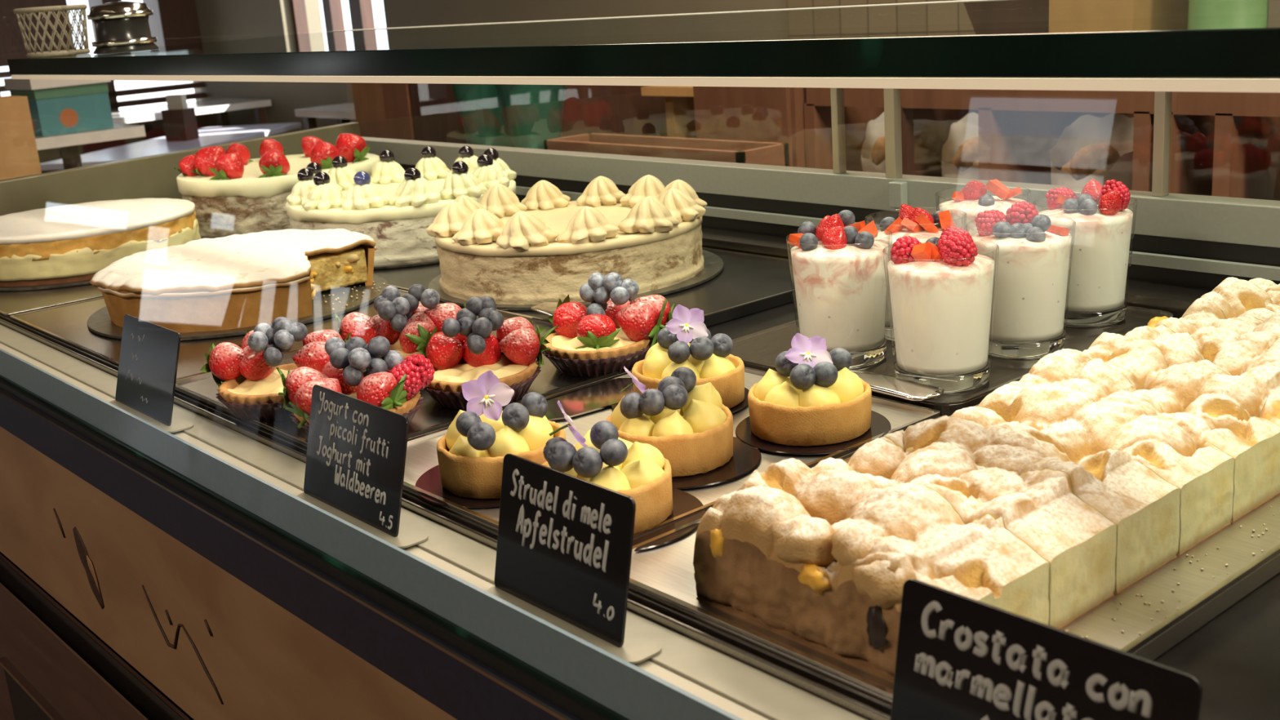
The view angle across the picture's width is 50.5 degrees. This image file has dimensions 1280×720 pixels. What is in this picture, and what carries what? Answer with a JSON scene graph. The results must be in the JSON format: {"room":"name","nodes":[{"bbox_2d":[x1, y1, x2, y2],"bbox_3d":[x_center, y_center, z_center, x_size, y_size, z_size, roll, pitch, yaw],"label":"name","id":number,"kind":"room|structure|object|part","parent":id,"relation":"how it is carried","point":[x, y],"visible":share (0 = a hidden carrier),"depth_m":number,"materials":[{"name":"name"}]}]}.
{"room":"food shop","nodes":[
{"label":"food shop","id":0,"kind":"room"},
{"bbox_2d":[0,95,41,180],"bbox_3d":[-1.370,0.005,2.847,0.328,1.070,0.110,-17,20,-38],"label":"box","id":1,"kind":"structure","parent":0,"point":[19,155],"depth_m":2.76,"materials":[{"name":"orange cardboard"}]},
{"bbox_2d":[0,0,214,173],"bbox_3d":[-5.087,-1.099,4.869,7.200,2.650,0.200,-17,20,-38],"label":"wall","id":2,"kind":"structure","parent":0,"point":[173,22],"depth_m":6.83,"materials":[{"name":"brown wood"}]},
{"bbox_2d":[0,71,206,111],"bbox_3d":[-2.877,-1.331,6.745,1.450,0.300,0.080,-17,20,-38],"label":"window","id":3,"kind":"structure","parent":2,"relation":"in","point":[113,93],"depth_m":6.97,"materials":[{"name":"brown wood"}]},
{"bbox_2d":[192,0,786,135],"bbox_3d":[0.835,-1.185,3.580,0.200,2.650,9.800,-17,20,-38],"label":"wall","id":4,"kind":"structure","parent":0,"point":[219,20],"depth_m":6.15,"materials":[{"name":"brown paint"}]},
{"bbox_2d":[289,0,375,34],"bbox_3d":[-1.340,-1.960,5.933,0.060,1.200,0.930,-17,20,-38],"label":"window","id":5,"kind":"structure","parent":4,"relation":"in","point":[362,15],"depth_m":6.11,"materials":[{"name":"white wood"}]},
{"bbox_2d":[786,0,950,8],"bbox_3d":[0.845,-1.347,3.319,0.030,1.500,1.350,-17,20,-38],"label":"wall tiles","id":6,"kind":"structure","parent":4,"relation":"attached to","point":[790,3],"depth_m":3.78,"materials":[{"name":"brown tile"}]},
{"bbox_3d":[-1.786,0.954,1.733,7.400,0.100,9.800,-17,20,-38],"label":"floor","id":7,"kind":"structure","parent":0,"visible":0},
{"bbox_2d":[34,123,146,169],"bbox_3d":[-1.595,-0.209,3.972,0.340,0.914,0.320,-17,20,-38],"label":"table","id":8,"kind":"object","parent":7,"relation":"on","point":[68,143],"visible":0.04,"depth_m":3.79,"materials":[{"name":"white laminate"}]},
{"bbox_2d":[3,78,114,136],"bbox_3d":[-1.633,-0.725,3.829,0.220,0.157,0.200,-18,21,-41],"label":"display box","id":9,"kind":"object","parent":8,"relation":"on","point":[56,107],"visible":0.79,"depth_m":3.75,"materials":[{"name":"green"}]},
{"bbox_3d":[-1.638,-0.786,3.812,0.220,0.030,0.200,-18,21,-41],"label":"lid","id":10,"kind":"part","parent":9,"relation":"part of","materials":[{"name":"white laminate"}]},
{"bbox_2d":[40,122,302,170],"bbox_3d":[-1.917,-0.589,5.831,0.500,0.700,1.250,0,16,14],"label":"cafe table","id":11,"kind":"object","parent":7,"relation":"on","point":[211,135],"visible":0.25,"depth_m":5.66,"materials":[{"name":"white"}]},
{"bbox_2d":[160,93,199,141],"bbox_3d":[-1.959,-1.032,5.768,0.110,0.190,0.080,2,17,21],"label":"holder","id":12,"kind":"object","parent":11,"relation":"on","point":[180,121],"visible":1,"depth_m":5.74,"materials":[{"name":"brown wood"}]},
{"bbox_2d":[111,97,271,126],"bbox_3d":[-2.389,-0.783,6.494,1.230,0.790,0.500,-17,20,-38],"label":"table","id":13,"kind":"object","parent":7,"relation":"on","point":[220,106],"visible":0.3,"depth_m":6.50,"materials":[{"name":"white laminate"}]},
{"bbox_3d":[-2.105,-0.932,7.008,0.040,0.760,0.040,-17,20,-38],"label":"leg","id":14,"kind":"part","parent":13,"relation":"part of","materials":[{"name":"brown wood"}]},
{"bbox_3d":[-1.818,-0.863,6.682,0.040,0.760,0.040,-17,20,-38],"label":"leg","id":15,"kind":"part","parent":13,"relation":"part of","materials":[{"name":"brown wood"}]},
{"bbox_2d":[294,102,355,129],"bbox_3d":[-0.964,-0.630,5.555,0.260,0.790,1.200,-17,20,-38],"label":"table","id":16,"kind":"object","parent":7,"relation":"on","point":[344,113],"visible":0.21,"depth_m":5.73,"materials":[{"name":"white laminate"}]},
{"bbox_3d":[-1.394,-0.687,5.933,0.040,0.760,0.040,-17,20,-38],"label":"leg","id":17,"kind":"part","parent":16,"relation":"part of","materials":[{"name":"brown wood"}]},
{"bbox_3d":[-0.991,-0.995,5.453,0.260,0.030,1.200,-17,20,-38],"label":"seat","id":18,"kind":"part","parent":16,"relation":"part of","materials":[{"name":"white laminate"}]},
{"bbox_3d":[-1.273,-0.723,6.031,0.040,0.760,0.040,-17,20,-38],"label":"leg","id":19,"kind":"part","parent":16,"relation":"part of","materials":[{"name":"brown wood"}]},
{"bbox_2d":[0,0,1279,719],"bbox_3d":[0.076,0.078,1.107,0.840,1.650,2.660,-17,20,-38],"label":"display case","id":20,"kind":"object","parent":7,"relation":"on","point":[148,571],"visible":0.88,"depth_m":0.98,"materials":[{"name":"grey metal"}]},
{"bbox_2d":[0,284,102,319],"bbox_3d":[-0.727,-0.117,1.766,0.323,0.012,0.455,-17,20,-38],"label":"tray","id":21,"kind":"object","parent":20,"relation":"on","point":[11,302],"visible":0.24,"depth_m":1.57,"materials":[{"name":"metal"}]},
{"bbox_2d":[0,280,90,290],"bbox_3d":[-0.722,-0.128,1.772,0.315,0.003,0.315,-17,20,-38],"label":"cake board","id":22,"kind":"object","parent":21,"relation":"on","point":[36,287],"visible":0.08,"depth_m":1.62,"materials":[{"name":"metal"}]},
{"bbox_2d":[0,198,201,287],"bbox_3d":[-0.726,-0.157,1.763,0.294,0.060,0.294,-17,20,-38],"label":"cheesecake","id":23,"kind":"object","parent":22,"relation":"on","point":[70,243],"visible":0.85,"depth_m":1.66,"materials":[{"name":"beige food"}]},
{"bbox_2d":[13,4,90,57],"bbox_3d":[-0.822,-0.462,1.905,0.097,0.067,0.097,-17,20,-38],"label":"basket","id":24,"kind":"object","parent":20,"relation":"on","point":[82,7],"visible":1,"depth_m":1.88,"materials":[{"name":"beige wicker"}]},
{"bbox_3d":[-0.176,0.656,1.008,0.024,0.628,2.620,-17,20,-38],"label":"panel","id":25,"kind":"part","parent":20,"relation":"part of","materials":[{"name":"brown wood"}]},
{"bbox_2d":[86,0,159,53],"bbox_3d":[-0.699,-0.450,1.831,0.085,0.066,0.085,-17,20,-38],"label":"metal canister","id":26,"kind":"object","parent":20,"relation":"on","point":[120,26],"visible":1,"depth_m":1.80,"materials":[{"name":"grey metal"}]},
{"bbox_2d":[109,314,193,432],"bbox_3d":[-0.398,0.009,1.094,0.029,0.072,0.132,-17,20,-38],"label":"price sign","id":27,"kind":"object","parent":20,"relation":"on","point":[148,358],"visible":0.98,"depth_m":1.09,"materials":[{"name":"grey"}]},
{"bbox_3d":[-0.775,-0.245,2.070,0.795,0.140,0.020,-17,20,-38],"label":"panel","id":28,"kind":"part","parent":20,"relation":"part of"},
{"bbox_2d":[200,235,223,238],"bbox_3d":[-0.525,-0.210,2.018,0.315,0.003,0.315,-17,20,-38],"label":"cake board","id":29,"kind":"object","parent":20,"relation":"on","point":[202,237],"visible":0.02,"depth_m":1.89,"materials":[{"name":"metal"}]},
{"bbox_2d":[174,133,379,236],"bbox_3d":[-0.529,-0.268,2.002,0.292,0.118,0.292,-11,17,-24],"label":"cake","id":30,"kind":"object","parent":29,"relation":"on","point":[232,193],"visible":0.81,"depth_m":1.89,"materials":[{"name":"white food"}]},
{"bbox_3d":[-0.210,0.232,0.888,0.021,0.168,2.620,-17,20,-38],"label":"panel","id":31,"kind":"part","parent":20,"relation":"part of","materials":[{"name":"brown wood"}]},
{"bbox_2d":[9,288,463,379],"bbox_3d":[-0.428,-0.045,1.425,0.323,0.012,0.432,-17,20,-38],"label":"tray","id":32,"kind":"object","parent":20,"relation":"on","point":[67,324],"visible":0.22,"depth_m":1.35,"materials":[{"name":"metal"}]},
{"bbox_2d":[87,274,388,340],"bbox_3d":[-0.429,-0.063,1.460,0.313,0.003,0.313,-17,20,-38],"label":"cake board","id":33,"kind":"object","parent":32,"relation":"on","point":[100,322],"visible":0.35,"depth_m":1.40,"materials":[{"name":"metal"}]},
{"bbox_2d":[89,228,377,333],"bbox_3d":[-0.428,-0.091,1.456,0.292,0.054,0.292,-17,20,-38],"label":"pie","id":34,"kind":"object","parent":33,"relation":"on","point":[251,279],"visible":1,"depth_m":1.36,"materials":[{"name":"beige food"}]},
{"bbox_3d":[-0.428,-0.109,1.450,0.297,0.016,0.294,-17,20,-38],"label":"pie lid","id":35,"kind":"part","parent":34,"relation":"part of","materials":[{"name":"beige food"}]},
{"bbox_2d":[305,280,385,316],"bbox_3d":[-0.321,-0.067,1.439,0.132,0.003,0.111,-17,20,-38],"label":"crumbs","id":36,"kind":"object","parent":33,"relation":"on","point":[356,291],"visible":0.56,"depth_m":1.45,"materials":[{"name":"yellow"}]},
{"bbox_3d":[-0.217,0.132,0.861,0.034,0.040,2.620,-17,20,-38],"label":"sill","id":37,"kind":"part","parent":20,"relation":"part of","materials":[{"name":"blue metal"}]},
{"bbox_2d":[297,384,428,548],"bbox_3d":[-0.176,0.063,0.839,0.027,0.072,0.134,-17,20,-38],"label":"price sign","id":38,"kind":"object","parent":20,"relation":"on","point":[357,448],"visible":1,"depth_m":0.84,"materials":[{"name":"grey plastic"}]},
{"bbox_2d":[174,309,644,448],"bbox_3d":[-0.183,0.012,1.146,0.323,0.014,0.300,-17,20,-38],"label":"tray","id":39,"kind":"object","parent":20,"relation":"on","point":[431,416],"visible":0.02,"depth_m":1.07,"materials":[{"name":"metal"}]},
{"bbox_2d":[200,316,351,422],"bbox_3d":[-0.286,0.000,1.069,0.110,0.070,0.120,-17,20,-38],"label":"tart","id":40,"kind":"object","parent":39,"relation":"on","point":[251,384],"visible":0.8,"depth_m":1.05,"materials":[{"name":"food"}]},
{"bbox_2d":[275,335,434,434],"bbox_3d":[-0.209,0.020,0.980,0.106,0.068,0.114,-17,20,-38],"label":"tart","id":41,"kind":"object","parent":39,"relation":"on","point":[397,390],"visible":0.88,"depth_m":0.97,"materials":[{"name":"food"}]},
{"bbox_2d":[333,284,466,377],"bbox_3d":[-0.197,-0.026,1.137,0.115,0.072,0.096,-10,16,-19],"label":"tart","id":42,"kind":"object","parent":39,"relation":"on","point":[406,322],"visible":0.65,"depth_m":1.13,"materials":[{"name":"food"}]},
{"bbox_2d":[417,296,559,409],"bbox_3d":[-0.121,-0.011,1.055,0.113,0.076,0.104,-17,20,-38],"label":"tart","id":43,"kind":"object","parent":39,"relation":"on","point":[466,348],"visible":0.93,"depth_m":1.04,"materials":[{"name":"food"}]},
{"bbox_2d":[542,272,675,377],"bbox_3d":[-0.027,-0.035,1.115,0.117,0.076,0.108,-17,20,-38],"label":"tart","id":44,"kind":"object","parent":39,"relation":"on","point":[615,332],"visible":0.95,"depth_m":1.09,"materials":[{"name":"food"}]},
{"bbox_3d":[-0.185,0.094,0.881,0.026,0.008,2.620,-17,20,-38],"label":"price rail","id":45,"kind":"part","parent":20,"relation":"part of","materials":[{"name":"beige metal"}]},
{"bbox_2d":[487,453,661,664],"bbox_3d":[-0.038,0.097,0.679,0.024,0.074,0.123,-17,20,-38],"label":"price sign","id":46,"kind":"object","parent":20,"relation":"on","point":[564,548],"visible":0.99,"depth_m":0.68,"materials":[{"name":"grey"}]},
{"bbox_2d":[373,247,796,342],"bbox_3d":[-0.262,-0.140,1.721,0.326,0.012,1.140,-17,20,-38],"label":"tray","id":47,"kind":"object","parent":20,"relation":"on","point":[747,284],"visible":0.02,"depth_m":1.37,"materials":[{"name":"black metal"}]},
{"bbox_2d":[373,258,439,269],"bbox_3d":[-0.298,-0.150,1.740,0.317,0.003,0.317,-17,20,-38],"label":"cake board","id":48,"kind":"object","parent":47,"relation":"on","point":[433,261],"visible":0.02,"depth_m":1.59,"materials":[{"name":"metal"}]},
{"bbox_2d":[285,145,516,265],"bbox_3d":[-0.302,-0.203,1.726,0.289,0.108,0.291,-17,20,-38],"label":"cake","id":49,"kind":"object","parent":48,"relation":"on","point":[394,206],"visible":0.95,"depth_m":1.62,"materials":[{"name":"white food"}]},
{"bbox_2d":[530,302,558,315],"bbox_3d":[-0.070,-0.042,1.271,0.034,0.010,0.105,-12,17,-25],"label":"cake server","id":50,"kind":"object","parent":47,"relation":"on","point":[548,308],"visible":0.33,"depth_m":1.29,"materials":[{"name":"silver metal"}]},
{"bbox_2d":[427,249,724,310],"bbox_3d":[-0.069,-0.094,1.475,0.321,0.003,0.321,-17,20,-38],"label":"cake board","id":51,"kind":"object","parent":47,"relation":"on","point":[713,264],"visible":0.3,"depth_m":1.39,"materials":[{"name":"metal"}]},
{"bbox_2d":[426,174,706,304],"bbox_3d":[-0.074,-0.138,1.461,0.296,0.090,0.299,-17,20,-38],"label":"cake","id":52,"kind":"object","parent":51,"relation":"on","point":[544,246],"visible":0.98,"depth_m":1.36,"materials":[{"name":"beige food"}]},
{"bbox_2d":[11,75,1279,92],"bbox_3d":[-0.025,-0.199,0.959,0.032,0.007,2.620,-17,20,-38],"label":"light","id":53,"kind":"object","parent":20,"relation":"on","point":[1206,83],"depth_m":0.78,"materials":[{"name":"beige"}]},
{"bbox_2d":[22,0,1279,58],"bbox_3d":[0.151,-0.266,1.100,0.498,0.020,2.620,-17,20,-38],"label":"glass shelf","id":54,"kind":"object","parent":20,"relation":"attached to","point":[978,28],"depth_m":0.91,"materials":[{"name":"clear glass"}]},
{"bbox_3d":[0.355,-0.325,1.267,0.039,0.026,2.620,-17,20,-38],"label":"rail","id":55,"kind":"part","parent":20,"relation":"part of","materials":[{"name":"grey metal"}]},
{"bbox_2d":[402,366,940,537],"bbox_3d":[0.004,0.058,0.931,0.320,0.014,0.257,-17,20,-38],"label":"tray","id":56,"kind":"object","parent":20,"relation":"on","point":[421,455],"visible":0.16,"depth_m":0.91,"materials":[{"name":"metal"}]},
{"bbox_2d":[414,465,500,508],"bbox_3d":[-0.093,0.076,0.874,0.104,0.001,0.104,-17,20,-38],"label":"board","id":57,"kind":"object","parent":56,"relation":"on","point":[430,481],"visible":0.19,"depth_m":0.85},
{"bbox_2d":[436,370,565,498],"bbox_3d":[-0.089,0.040,0.862,0.082,0.072,0.082,-17,20,-38],"label":"tart","id":58,"kind":"object","parent":57,"relation":"on","point":[473,450],"visible":0.9,"depth_m":0.84,"materials":[{"name":"yellow food"}]},
{"bbox_2d":[545,377,633,420],"bbox_3d":[-0.016,0.019,1.036,0.190,0.011,0.054,-16,19,-36],"label":"cake server","id":59,"kind":"object","parent":56,"relation":"on","point":[603,395],"visible":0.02,"depth_m":1.02,"materials":[{"name":"silver metal"}]},
{"bbox_2d":[632,488,705,551],"bbox_3d":[-0.014,0.092,0.794,0.105,0.001,0.105,-17,20,-38],"label":"board","id":60,"kind":"object","parent":56,"relation":"on","point":[683,502],"visible":0.26,"depth_m":0.78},
{"bbox_2d":[542,400,672,533],"bbox_3d":[-0.023,0.057,0.789,0.082,0.069,0.083,-17,20,-38],"label":"tart","id":61,"kind":"object","parent":60,"relation":"on","point":[639,471],"visible":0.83,"depth_m":0.77,"materials":[{"name":"yellow food"}]},
{"bbox_2d":[611,387,749,413],"bbox_3d":[0.031,0.030,1.003,0.105,0.001,0.105,-17,20,-38],"label":"board","id":62,"kind":"object","parent":56,"relation":"on","point":[744,403],"visible":0.19,"depth_m":0.98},
{"bbox_2d":[631,304,744,408],"bbox_3d":[0.034,-0.005,0.988,0.083,0.073,0.082,-17,20,-38],"label":"tart","id":63,"kind":"object","parent":62,"relation":"on","point":[686,340],"visible":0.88,"depth_m":0.97,"materials":[{"name":"yellow food"}]},
{"bbox_2d":[671,436,760,488],"bbox_3d":[0.026,0.065,0.880,0.105,0.001,0.105,-17,20,-38],"label":"board","id":64,"kind":"object","parent":56,"relation":"on","point":[745,457],"visible":0.3,"depth_m":0.85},
{"bbox_2d":[605,366,733,477],"bbox_3d":[0.018,0.032,0.874,0.082,0.064,0.082,-17,20,-38],"label":"tart","id":65,"kind":"object","parent":64,"relation":"on","point":[691,425],"visible":0.94,"depth_m":0.85,"materials":[{"name":"yellow food"}]},
{"bbox_2d":[735,410,891,454],"bbox_3d":[0.117,0.046,0.920,0.105,0.001,0.105,-17,20,-38],"label":"board","id":66,"kind":"object","parent":56,"relation":"on","point":[880,424],"visible":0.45,"depth_m":0.89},
{"bbox_2d":[747,333,871,446],"bbox_3d":[0.113,0.014,0.910,0.082,0.066,0.082,-17,20,-38],"label":"tart","id":67,"kind":"object","parent":66,"relation":"on","point":[813,398],"visible":1,"depth_m":0.89,"materials":[{"name":"yellow food"}]},
{"bbox_3d":[0.371,-0.153,1.317,0.030,0.034,2.620,-17,20,-38],"label":"rail","id":68,"kind":"part","parent":20,"relation":"part of","materials":[{"name":"grey metal"}]},
{"bbox_3d":[0.213,-0.277,1.464,0.012,0.150,0.009,-17,20,-38],"label":"door post","id":69,"kind":"part","parent":20,"relation":"part of","materials":[{"name":"beige metal"}]},
{"bbox_3d":[0.262,-0.254,1.404,0.012,0.170,0.013,-17,20,-38],"label":"door post","id":70,"kind":"part","parent":20,"relation":"part of","materials":[{"name":"beige metal"}]},
{"bbox_2d":[729,305,1173,417],"bbox_3d":[0.253,-0.018,1.141,0.317,0.012,0.259,-17,20,-38],"label":"tray","id":71,"kind":"object","parent":20,"relation":"on","point":[759,350],"visible":0.3,"depth_m":1.09,"materials":[{"name":"metal"}]},
{"bbox_2d":[786,209,892,368],"bbox_3d":[0.159,-0.058,1.072,0.082,0.117,0.082,2,17,20],"label":"tumbler","id":72,"kind":"object","parent":71,"relation":"on","point":[839,277],"visible":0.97,"depth_m":1.05,"materials":[{"name":"clear glass"}]},
{"bbox_2d":[849,369,944,401],"bbox_3d":[0.162,0.016,0.999,0.034,0.010,0.142,-18,20,-40],"label":"cake server","id":73,"kind":"object","parent":71,"relation":"on","point":[900,387],"visible":0.44,"depth_m":0.97,"materials":[{"name":"silver metal"}]},
{"bbox_2d":[865,204,967,341],"bbox_3d":[0.230,-0.075,1.129,0.082,0.109,0.082,-7,16,-10],"label":"tumbler","id":74,"kind":"object","parent":71,"relation":"on","point":[917,223],"visible":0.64,"depth_m":1.11,"materials":[{"name":"clear glass"}]},
{"bbox_2d":[882,226,999,393],"bbox_3d":[0.221,-0.041,0.994,0.082,0.115,0.082,-7,16,-10],"label":"tumbler","id":75,"kind":"object","parent":71,"relation":"on","point":[941,291],"visible":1,"depth_m":0.97,"materials":[{"name":"clear glass"}]},
{"bbox_2d":[935,178,1031,235],"bbox_3d":[0.308,-0.107,1.217,0.082,0.112,0.082,2,17,20],"label":"tumbler","id":76,"kind":"object","parent":71,"relation":"on","point":[973,198],"visible":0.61,"depth_m":1.19,"materials":[{"name":"clear glass"}]},
{"bbox_2d":[965,200,1075,359],"bbox_3d":[0.298,-0.066,1.063,0.082,0.116,0.082,2,17,20],"label":"tumbler","id":77,"kind":"object","parent":71,"relation":"on","point":[1033,255],"visible":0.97,"depth_m":1.04,"materials":[{"name":"clear glass"}]},
{"bbox_2d":[1033,178,1137,327],"bbox_3d":[0.372,-0.093,1.137,0.086,0.118,0.086,-17,20,-38],"label":"tumbler","id":78,"kind":"object","parent":71,"relation":"on","point":[1103,231],"visible":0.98,"depth_m":1.11,"materials":[{"name":"clear glass"}]},
{"bbox_2d":[628,404,1279,705],"bbox_3d":[0.302,0.063,0.833,0.648,0.014,0.258,-17,20,-38],"label":"tray","id":79,"kind":"object","parent":20,"relation":"on","point":[663,575],"visible":0.03,"depth_m":0.66,"materials":[{"name":"metal"}]},
{"bbox_2d":[693,457,1049,682],"bbox_3d":[0.103,0.094,0.642,0.085,0.063,0.154,-17,20,-38],"label":"apple strudel","id":80,"kind":"object","parent":79,"relation":"on","point":[823,561],"visible":0.89,"depth_m":0.62,"materials":[{"name":"beige food"}]},
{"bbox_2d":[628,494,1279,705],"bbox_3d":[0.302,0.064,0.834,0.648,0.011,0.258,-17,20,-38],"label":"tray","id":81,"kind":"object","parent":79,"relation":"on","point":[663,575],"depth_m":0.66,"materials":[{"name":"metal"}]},
{"bbox_2d":[810,436,1116,629],"bbox_3d":[0.156,0.079,0.685,0.056,0.060,0.154,-17,20,-38],"label":"slice","id":82,"kind":"object","parent":79,"relation":"on","point":[1078,543],"visible":0.54,"depth_m":0.65,"materials":[{"name":"beige food"}]},
{"bbox_2d":[883,415,1180,595],"bbox_3d":[0.200,0.064,0.720,0.060,0.064,0.154,-17,20,-38],"label":"slice","id":83,"kind":"object","parent":79,"relation":"on","point":[1144,508],"visible":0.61,"depth_m":0.68,"materials":[{"name":"beige food"}]},
{"bbox_2d":[951,382,1234,557],"bbox_3d":[0.243,0.052,0.755,0.057,0.062,0.154,-17,20,-38],"label":"slice","id":84,"kind":"object","parent":79,"relation":"on","point":[1083,426],"visible":0.56,"depth_m":0.73,"materials":[{"name":"beige food"}]},
{"bbox_2d":[1007,348,1279,524],"bbox_3d":[0.286,0.038,0.790,0.058,0.066,0.154,-17,20,-38],"label":"slice","id":85,"kind":"object","parent":79,"relation":"on","point":[1253,443],"visible":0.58,"depth_m":0.75,"materials":[{"name":"beige food"}]},
{"bbox_2d":[1065,506,1279,638],"bbox_3d":[0.261,0.109,0.660,0.242,0.001,0.028,-17,20,-38],"label":"crumbs","id":86,"kind":"object","parent":79,"relation":"on","point":[1240,526],"visible":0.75,"depth_m":0.66,"materials":[{"name":"beige"}]},
{"bbox_2d":[1082,332,1279,426],"bbox_3d":[0.330,0.025,0.826,0.059,0.064,0.154,-17,20,-38],"label":"slice","id":87,"kind":"object","parent":79,"relation":"on","point":[1177,371],"visible":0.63,"depth_m":0.81,"materials":[{"name":"beige food"}]},
{"bbox_2d":[1118,324,1279,375],"bbox_3d":[0.374,0.013,0.862,0.059,0.062,0.153,-17,20,-38],"label":"slice","id":88,"kind":"object","parent":79,"relation":"on","point":[1235,353],"visible":0.3,"depth_m":0.86,"materials":[{"name":"beige food"}]},
{"bbox_2d":[1147,297,1279,340],"bbox_3d":[0.414,0.000,0.897,0.065,0.062,0.158,-17,20,-38],"label":"slice","id":89,"kind":"object","parent":79,"relation":"on","point":[1202,313],"visible":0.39,"depth_m":0.92,"materials":[{"name":"beige food"}]},
{"bbox_2d":[1200,276,1279,321],"bbox_3d":[0.461,-0.016,0.932,0.059,0.068,0.154,-17,20,-38],"label":"slice","id":90,"kind":"object","parent":79,"relation":"on","point":[1235,297],"visible":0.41,"depth_m":0.96,"materials":[{"name":"beige food"}]},
{"bbox_2d":[1248,277,1279,292],"bbox_3d":[0.505,-0.028,0.968,0.058,0.065,0.154,-17,20,-38],"label":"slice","id":91,"kind":"object","parent":79,"relation":"on","point":[1265,285],"visible":0.13,"depth_m":0.99,"materials":[{"name":"beige food"}]},
{"bbox_2d":[890,578,1202,719],"bbox_3d":[0.141,0.133,0.493,0.015,0.077,0.122,-17,20,-38],"label":"price sign","id":92,"kind":"object","parent":20,"relation":"attached to","point":[959,657],"visible":1,"depth_m":0.50,"materials":[{"name":"grey"}]},
{"bbox_3d":[0.457,-0.218,1.186,0.012,0.150,0.010,-17,20,-38],"label":"door post","id":93,"kind":"part","parent":20,"relation":"part of","materials":[{"name":"beige metal"}]},
{"bbox_2d":[647,132,696,138],"bbox_3d":[0.674,0.055,2.624,0.980,0.800,4.200,-17,20,-38],"label":"countertop","id":94,"kind":"structure","parent":7,"relation":"on","point":[664,135],"depth_m":3.69,"materials":[{"name":"brown wood"}]},
{"bbox_2d":[450,84,511,146],"bbox_3d":[-0.356,-0.573,3.203,0.180,0.241,0.180,-17,20,-38],"label":"glass carafe","id":95,"kind":"object","parent":94,"relation":"on","point":[478,106],"visible":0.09,"depth_m":3.14,"materials":[{"name":"teal glass"}]},
{"bbox_2d":[351,82,666,143],"bbox_3d":[-0.332,-0.743,3.781,0.715,0.259,0.620,-17,20,-38],"label":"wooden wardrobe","id":96,"kind":"object","parent":94,"relation":"on","point":[423,112],"visible":0.21,"depth_m":3.60,"materials":[{"name":"brown wood"}]},
{"bbox_3d":[-0.697,-0.687,3.681,0.015,0.240,0.290,-17,20,-38],"label":"door","id":97,"kind":"part","parent":96,"relation":"part of","materials":[{"name":"brown wood"}]},
{"bbox_3d":[-0.495,-0.639,3.451,0.015,0.240,0.290,-17,20,-38],"label":"door","id":98,"kind":"part","parent":96,"relation":"part of","materials":[{"name":"brown wood"}]},
{"bbox_2d":[493,84,566,149],"bbox_3d":[-0.239,-0.545,3.069,0.180,0.241,0.180,-17,20,-38],"label":"glass carafe","id":99,"kind":"object","parent":94,"relation":"on","point":[533,114],"visible":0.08,"depth_m":3.01,"materials":[{"name":"teal glass"}]},
{"bbox_2d":[543,133,789,166],"bbox_3d":[0.038,-0.357,2.571,0.120,0.112,0.560,-17,20,-38],"label":"wooden crate","id":100,"kind":"object","parent":94,"relation":"on","point":[691,148],"visible":0.29,"depth_m":2.50,"materials":[{"name":"brown wood"}]},
{"bbox_2d":[640,85,696,137],"bbox_3d":[0.370,-0.616,3.360,0.270,0.140,0.800,-17,20,-38],"label":"ledge","id":101,"kind":"object","parent":94,"relation":"on","point":[679,100],"visible":0.14,"depth_m":3.57,"materials":[{"name":"brown wood"}]},
{"bbox_2d":[693,86,806,167],"bbox_3d":[0.347,-0.469,2.630,0.430,0.250,0.260,-17,20,-38],"label":"base cabinet","id":102,"kind":"object","parent":94,"relation":"on","point":[742,113],"visible":0.21,"depth_m":2.46,"materials":[{"name":"brown wood"}]},
{"bbox_2d":[803,87,1279,200],"bbox_3d":[0.909,-0.350,2.048,0.450,0.250,1.367,-17,20,-38],"label":"shelf","id":103,"kind":"object","parent":94,"relation":"on","point":[1223,144],"visible":0.36,"depth_m":2.06,"materials":[{"name":"brown wood"}]},
{"bbox_2d":[861,111,885,173],"bbox_3d":[0.447,-0.370,2.408,0.086,0.144,0.117,-17,20,-38],"label":"sack","id":104,"kind":"object","parent":103,"relation":"on","point":[873,152],"visible":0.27,"depth_m":2.42,"materials":[{"name":"beige fabric"}]},
{"bbox_2d":[942,111,978,179],"bbox_3d":[0.568,-0.340,2.269,0.097,0.144,0.129,-17,20,-38],"label":"sack","id":105,"kind":"object","parent":103,"relation":"on","point":[960,153],"visible":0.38,"depth_m":2.28,"materials":[{"name":"beige fabric"}]},
{"bbox_2d":[1049,112,1133,190],"bbox_3d":[0.710,-0.305,2.105,0.110,0.144,0.146,-17,20,-38],"label":"bread","id":106,"kind":"object","parent":103,"relation":"on","point":[1100,149],"visible":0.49,"depth_m":2.12,"materials":[{"name":"brown food"}]},
{"label":"outside","id":107,"kind":"structure","parent":0,"visible":0},
{"bbox_2d":[0,80,195,110],"bbox_3d":[-8.790,0.744,4.568,32.000,0.100,42.000,-17,20,-38],"label":"ground","id":108,"kind":"structure","parent":107,"point":[140,84],"depth_m":24.22,"materials":[{"name":"white"}]}
]}

